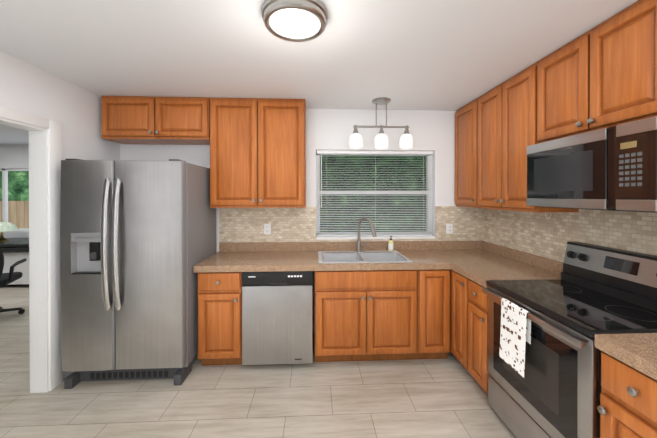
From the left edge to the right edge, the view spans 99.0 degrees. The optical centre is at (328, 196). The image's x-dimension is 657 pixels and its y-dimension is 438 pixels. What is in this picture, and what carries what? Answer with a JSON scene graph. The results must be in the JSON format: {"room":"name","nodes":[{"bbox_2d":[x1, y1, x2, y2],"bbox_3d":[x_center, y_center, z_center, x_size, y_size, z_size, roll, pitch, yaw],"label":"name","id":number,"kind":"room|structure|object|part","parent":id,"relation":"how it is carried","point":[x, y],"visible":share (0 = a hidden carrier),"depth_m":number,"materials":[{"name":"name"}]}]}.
{"room":"kitchen","nodes":[
{"label":"kitchen","id":0,"kind":"room"},
{"bbox_2d":[0,51,119,392],"bbox_3d":[-2.211,0.276,1.590,0.156,2.477,7.600,0,0,-3],"label":"wall","id":1,"kind":"structure","parent":0,"point":[38,157],"depth_m":2.18,"materials":[{"name":"white paint"}]},
{"bbox_3d":[-2.218,0.458,1.743,0.156,2.110,1.081,0,0,-3],"label":"trim door casing","id":2,"kind":"part","parent":1,"relation":"part of","materials":[{"name":"white"}]},
{"bbox_2d":[0,284,516,437],"bbox_3d":[-2.668,1.564,1.574,9.206,0.100,7.840,0,0,-3],"label":"floor","id":3,"kind":"structure","parent":0,"point":[434,398],"depth_m":2.06,"materials":[{"name":"tile"}]},
{"bbox_2d":[0,247,25,313],"bbox_3d":[-4.158,0.991,3.342,0.710,1.030,0.761,0,0,-3],"label":"office chair","id":4,"kind":"object","parent":3,"relation":"on","point":[11,276],"visible":1,"depth_m":3.43,"materials":[{"name":"black plastic"}]},
{"bbox_2d":[0,238,28,284],"bbox_3d":[-5.359,1.129,4.868,2.700,0.740,0.720,0,0,-3],"label":"desk","id":5,"kind":"object","parent":3,"relation":"on","point":[14,250],"visible":0.17,"depth_m":4.62,"materials":[{"name":"black"}]},
{"bbox_2d":[0,221,18,241],"bbox_3d":[-5.628,0.587,4.833,0.400,0.345,0.400,0,0,-3],"label":"desk lamp","id":6,"kind":"object","parent":5,"relation":"on","point":[6,226],"visible":1,"depth_m":4.81,"materials":[{"name":"gold metal"}]},
{"bbox_2d":[60,159,215,388],"bbox_3d":[-1.645,0.604,2.567,0.928,1.812,0.834,0,0,-3],"label":"fridge","id":7,"kind":"object","parent":3,"relation":"on","point":[137,240],"visible":0.98,"depth_m":2.21,"materials":[{"name":"grey metal"}]},
{"bbox_3d":[-1.894,0.538,2.235,0.399,1.655,0.082,0,0,-3],"label":"door","id":8,"kind":"part","parent":7,"relation":"part of","materials":[{"name":"silver metal"}]},
{"bbox_3d":[-1.425,0.538,2.258,0.519,1.655,0.079,0,0,-3],"label":"door","id":9,"kind":"part","parent":7,"relation":"part of","materials":[{"name":"silver metal"}]},
{"bbox_2d":[193,272,241,365],"bbox_3d":[-0.960,1.078,2.721,0.375,0.862,0.657,0,0,-3],"label":"base cabinet","id":10,"kind":"object","parent":3,"relation":"on","point":[219,293],"depth_m":2.42,"materials":[{"name":"brown wood"}]},
{"bbox_2d":[242,271,312,364],"bbox_3d":[-0.458,1.065,2.741,0.616,0.828,0.613,0,0,-3],"label":"dishwasher","id":11,"kind":"object","parent":3,"relation":"on","point":[277,317],"visible":0.98,"depth_m":2.44,"materials":[{"name":"grey metal"}]},
{"bbox_2d":[393,268,448,359],"bbox_3d":[0.935,1.078,2.824,0.338,0.862,0.630,0,0,-3],"label":"base cabinet","id":12,"kind":"object","parent":3,"relation":"on","point":[430,301],"depth_m":2.51,"materials":[{"name":"brown wood"}]},
{"bbox_2d":[193,248,448,271],"bbox_3d":[-0.045,0.619,2.773,2.255,0.055,0.637,0,0,-3],"label":"countertop","id":13,"kind":"structure","parent":12,"relation":"on","point":[220,261],"depth_m":2.50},
{"bbox_2d":[318,250,412,262],"bbox_3d":[0.326,0.683,2.778,0.850,0.196,0.520,0,0,-3],"label":"sink","id":14,"kind":"object","parent":13,"relation":"in","point":[358,257],"visible":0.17,"depth_m":2.95,"materials":[{"name":"silver metal"}]},
{"bbox_2d":[388,236,393,251],"bbox_3d":[0.670,0.500,3.006,0.057,0.166,0.066,0,0,-3],"label":"soap bottle","id":15,"kind":"object","parent":14,"relation":"on","point":[390,245],"visible":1,"depth_m":2.99,"materials":[{"name":"yellow plastic"}]},
{"bbox_2d":[356,217,376,251],"bbox_3d":[0.389,0.399,2.925,0.186,0.369,0.224,0,0,-3],"label":"faucet","id":16,"kind":"object","parent":13,"relation":"on","point":[359,244],"visible":1,"depth_m":2.97,"materials":[{"name":"silver metal"}]},
{"bbox_2d":[425,248,560,287],"bbox_3d":[1.431,0.619,2.584,0.675,0.055,1.155,0,0,-3],"label":"countertop","id":17,"kind":"structure","parent":12,"relation":"on","point":[480,265],"depth_m":2.39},
{"bbox_2d":[449,268,460,362],"bbox_3d":[1.426,1.080,2.427,0.697,0.862,0.299,0,0,-3],"label":"base cabinet","id":18,"kind":"object","parent":3,"relation":"on","point":[454,276],"depth_m":2.46,"materials":[{"name":"brown wood"}]},
{"bbox_2d":[461,276,488,393],"bbox_3d":[1.440,1.081,2.143,0.697,0.862,0.269,0,0,-3],"label":"base cabinet","id":19,"kind":"object","parent":3,"relation":"on","point":[474,303],"depth_m":2.15,"materials":[{"name":"brown wood"}]},
{"bbox_2d":[482,242,656,437],"bbox_3d":[1.439,0.918,1.621,0.732,1.190,0.766,0,0,-3],"label":"range","id":20,"kind":"object","parent":3,"relation":"on","point":[544,366],"visible":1,"depth_m":1.55,"materials":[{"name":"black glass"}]},
{"bbox_2d":[499,298,530,377],"bbox_3d":[1.091,0.814,1.648,0.039,0.366,0.210,0,0,-3],"label":"towel","id":21,"kind":"object","parent":20,"relation":"hanging from","point":[515,331],"depth_m":1.63,"materials":[{"name":"fabric"}]},
{"bbox_2d":[595,344,656,437],"bbox_3d":[1.488,1.085,1.081,0.693,0.862,0.305,0,0,-3],"label":"base cabinet","id":22,"kind":"object","parent":3,"relation":"on","point":[627,408],"depth_m":1.11,"materials":[{"name":"brown wood"}]},
{"bbox_2d":[595,333,656,375],"bbox_3d":[1.529,0.628,0.502,0.675,0.055,1.470,0,0,-3],"label":"countertop","id":23,"kind":"structure","parent":22,"relation":"on","point":[640,349],"depth_m":1.13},
{"bbox_2d":[120,109,479,333],"bbox_3d":[-0.180,0.268,3.157,4.085,2.477,0.160,0,0,-3],"label":"wall","id":24,"kind":"structure","parent":0,"point":[326,129],"depth_m":3.10,"materials":[{"name":"white paint"}]},
{"bbox_2d":[101,96,208,144],"bbox_3d":[-1.670,-0.763,2.831,1.008,0.408,0.359,0,0,-3],"label":"upper cabinet","id":25,"kind":"object","parent":24,"relation":"attached to","point":[147,120],"depth_m":2.69,"materials":[{"name":"brown wood"}]},
{"bbox_2d":[205,97,305,207],"bbox_3d":[-0.698,-0.430,2.878,0.925,1.074,0.359,0,0,-3],"label":"upper cabinet","id":26,"kind":"object","parent":24,"relation":"attached to","point":[258,145],"depth_m":2.73,"materials":[{"name":"brown wood"}]},
{"bbox_2d":[264,224,270,233],"bbox_3d":[-0.665,0.349,3.050,0.072,0.116,0.009,0,0,-3],"label":"wall outlet plate","id":27,"kind":"object","parent":24,"relation":"attached to","point":[267,228],"depth_m":3.05,"materials":[{"name":"white plastic"}]},
{"bbox_2d":[219,240,480,251],"bbox_3d":[0.282,0.541,3.098,2.922,0.097,0.019,0,0,-3],"label":"backsplash","id":28,"kind":"structure","parent":24,"relation":"attached to","point":[352,245],"depth_m":3.08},
{"bbox_2d":[316,150,434,237],"bbox_3d":[0.526,-0.033,3.187,1.337,0.980,0.135,0,0,-3],"label":"kitchen window","id":29,"kind":"structure","parent":24,"relation":"in","point":[427,233],"depth_m":3.17,"materials":[{"name":"white plastic"}]},
{"bbox_2d":[446,224,452,233],"bbox_3d":[1.359,0.357,3.146,0.072,0.116,0.009,0,0,-3],"label":"wall outlet plate","id":30,"kind":"object","parent":24,"relation":"attached to","point":[449,227],"depth_m":3.14,"materials":[{"name":"white plastic"}]},
{"bbox_2d":[0,0,638,143],"bbox_3d":[-2.668,-1.013,1.562,9.206,0.100,7.840,0,0,-3],"label":"ceiling","id":31,"kind":"structure","parent":0,"point":[446,55],"depth_m":1.81,"materials":[{"name":"white paint"}]},
{"bbox_2d":[262,0,327,41],"bbox_3d":[-0.176,-0.922,1.480,0.342,0.079,0.342,0,0,-3],"label":"lamp","id":32,"kind":"object","parent":31,"relation":"attached to","point":[297,20],"visible":1,"depth_m":1.42,"materials":[{"name":"white glass"}]},
{"bbox_2d":[349,97,413,149],"bbox_3d":[0.531,-0.728,2.816,0.662,0.480,0.184,0,0,-3],"label":"pendant light","id":33,"kind":"object","parent":31,"relation":"hanging from","point":[406,140],"visible":1,"depth_m":2.77,"materials":[{"name":"white glass"}]},
{"bbox_2d":[480,208,656,261],"bbox_3d":[1.820,0.273,1.475,0.010,0.457,3.390,0,0,-3],"label":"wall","id":34,"kind":"structure","parent":0,"point":[534,233],"depth_m":2.12,"materials":[{"name":"beige tile"}]},
{"bbox_2d":[454,101,472,207],"bbox_3d":[1.572,-0.431,2.942,0.361,1.074,0.446,0,0,-3],"label":"upper cabinet","id":35,"kind":"object","parent":34,"relation":"attached to","point":[463,174],"depth_m":2.94,"materials":[{"name":"brown wood"}]},
{"bbox_2d":[481,240,562,271],"bbox_3d":[1.812,0.548,1.470,0.019,0.097,3.378,0,0,-3],"label":"backsplash","id":36,"kind":"structure","parent":34,"relation":"attached to","point":[526,258],"depth_m":2.49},
{"bbox_2d":[473,65,578,211],"bbox_3d":[1.599,-0.428,2.358,0.361,1.074,0.724,0,0,-3],"label":"upper cabinet","id":37,"kind":"object","parent":34,"relation":"attached to","point":[501,114],"depth_m":2.32,"materials":[{"name":"brown wood"}]},
{"bbox_2d":[529,0,656,145],"bbox_3d":[1.635,-0.664,1.611,0.361,0.596,0.764,0,0,-3],"label":"upper cabinet","id":38,"kind":"object","parent":34,"relation":"attached to","point":[606,76],"depth_m":1.54,"materials":[{"name":"brown wood"}]},
{"bbox_2d":[526,116,656,217],"bbox_3d":[1.608,-0.101,1.648,0.390,0.514,0.831,0,0,-3],"label":"microwave","id":39,"kind":"object","parent":38,"relation":"attached to","point":[613,168],"visible":1,"depth_m":1.47,"materials":[{"name":"black glass"}]},
{"label":"outside","id":40,"kind":"structure","parent":0,"visible":0},
{"bbox_2d":[0,201,28,227],"bbox_3d":[-6.950,1.047,7.811,8.000,1.880,0.070,0,0,-3],"label":"fence","id":41,"kind":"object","parent":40,"point":[18,214],"depth_m":7.70,"materials":[{"name":"brown wood"}]},
{"bbox_2d":[0,171,28,200],"bbox_3d":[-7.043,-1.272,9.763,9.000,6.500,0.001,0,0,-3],"label":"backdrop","id":42,"kind":"structure","parent":40,"point":[18,185],"depth_m":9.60,"materials":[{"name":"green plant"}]},
{"bbox_2d":[320,155,425,231],"bbox_3d":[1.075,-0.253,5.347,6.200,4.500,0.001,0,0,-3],"label":"window blind","id":43,"kind":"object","parent":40,"point":[344,160],"depth_m":5.34,"materials":[{"name":"white plastic"}]}
]}

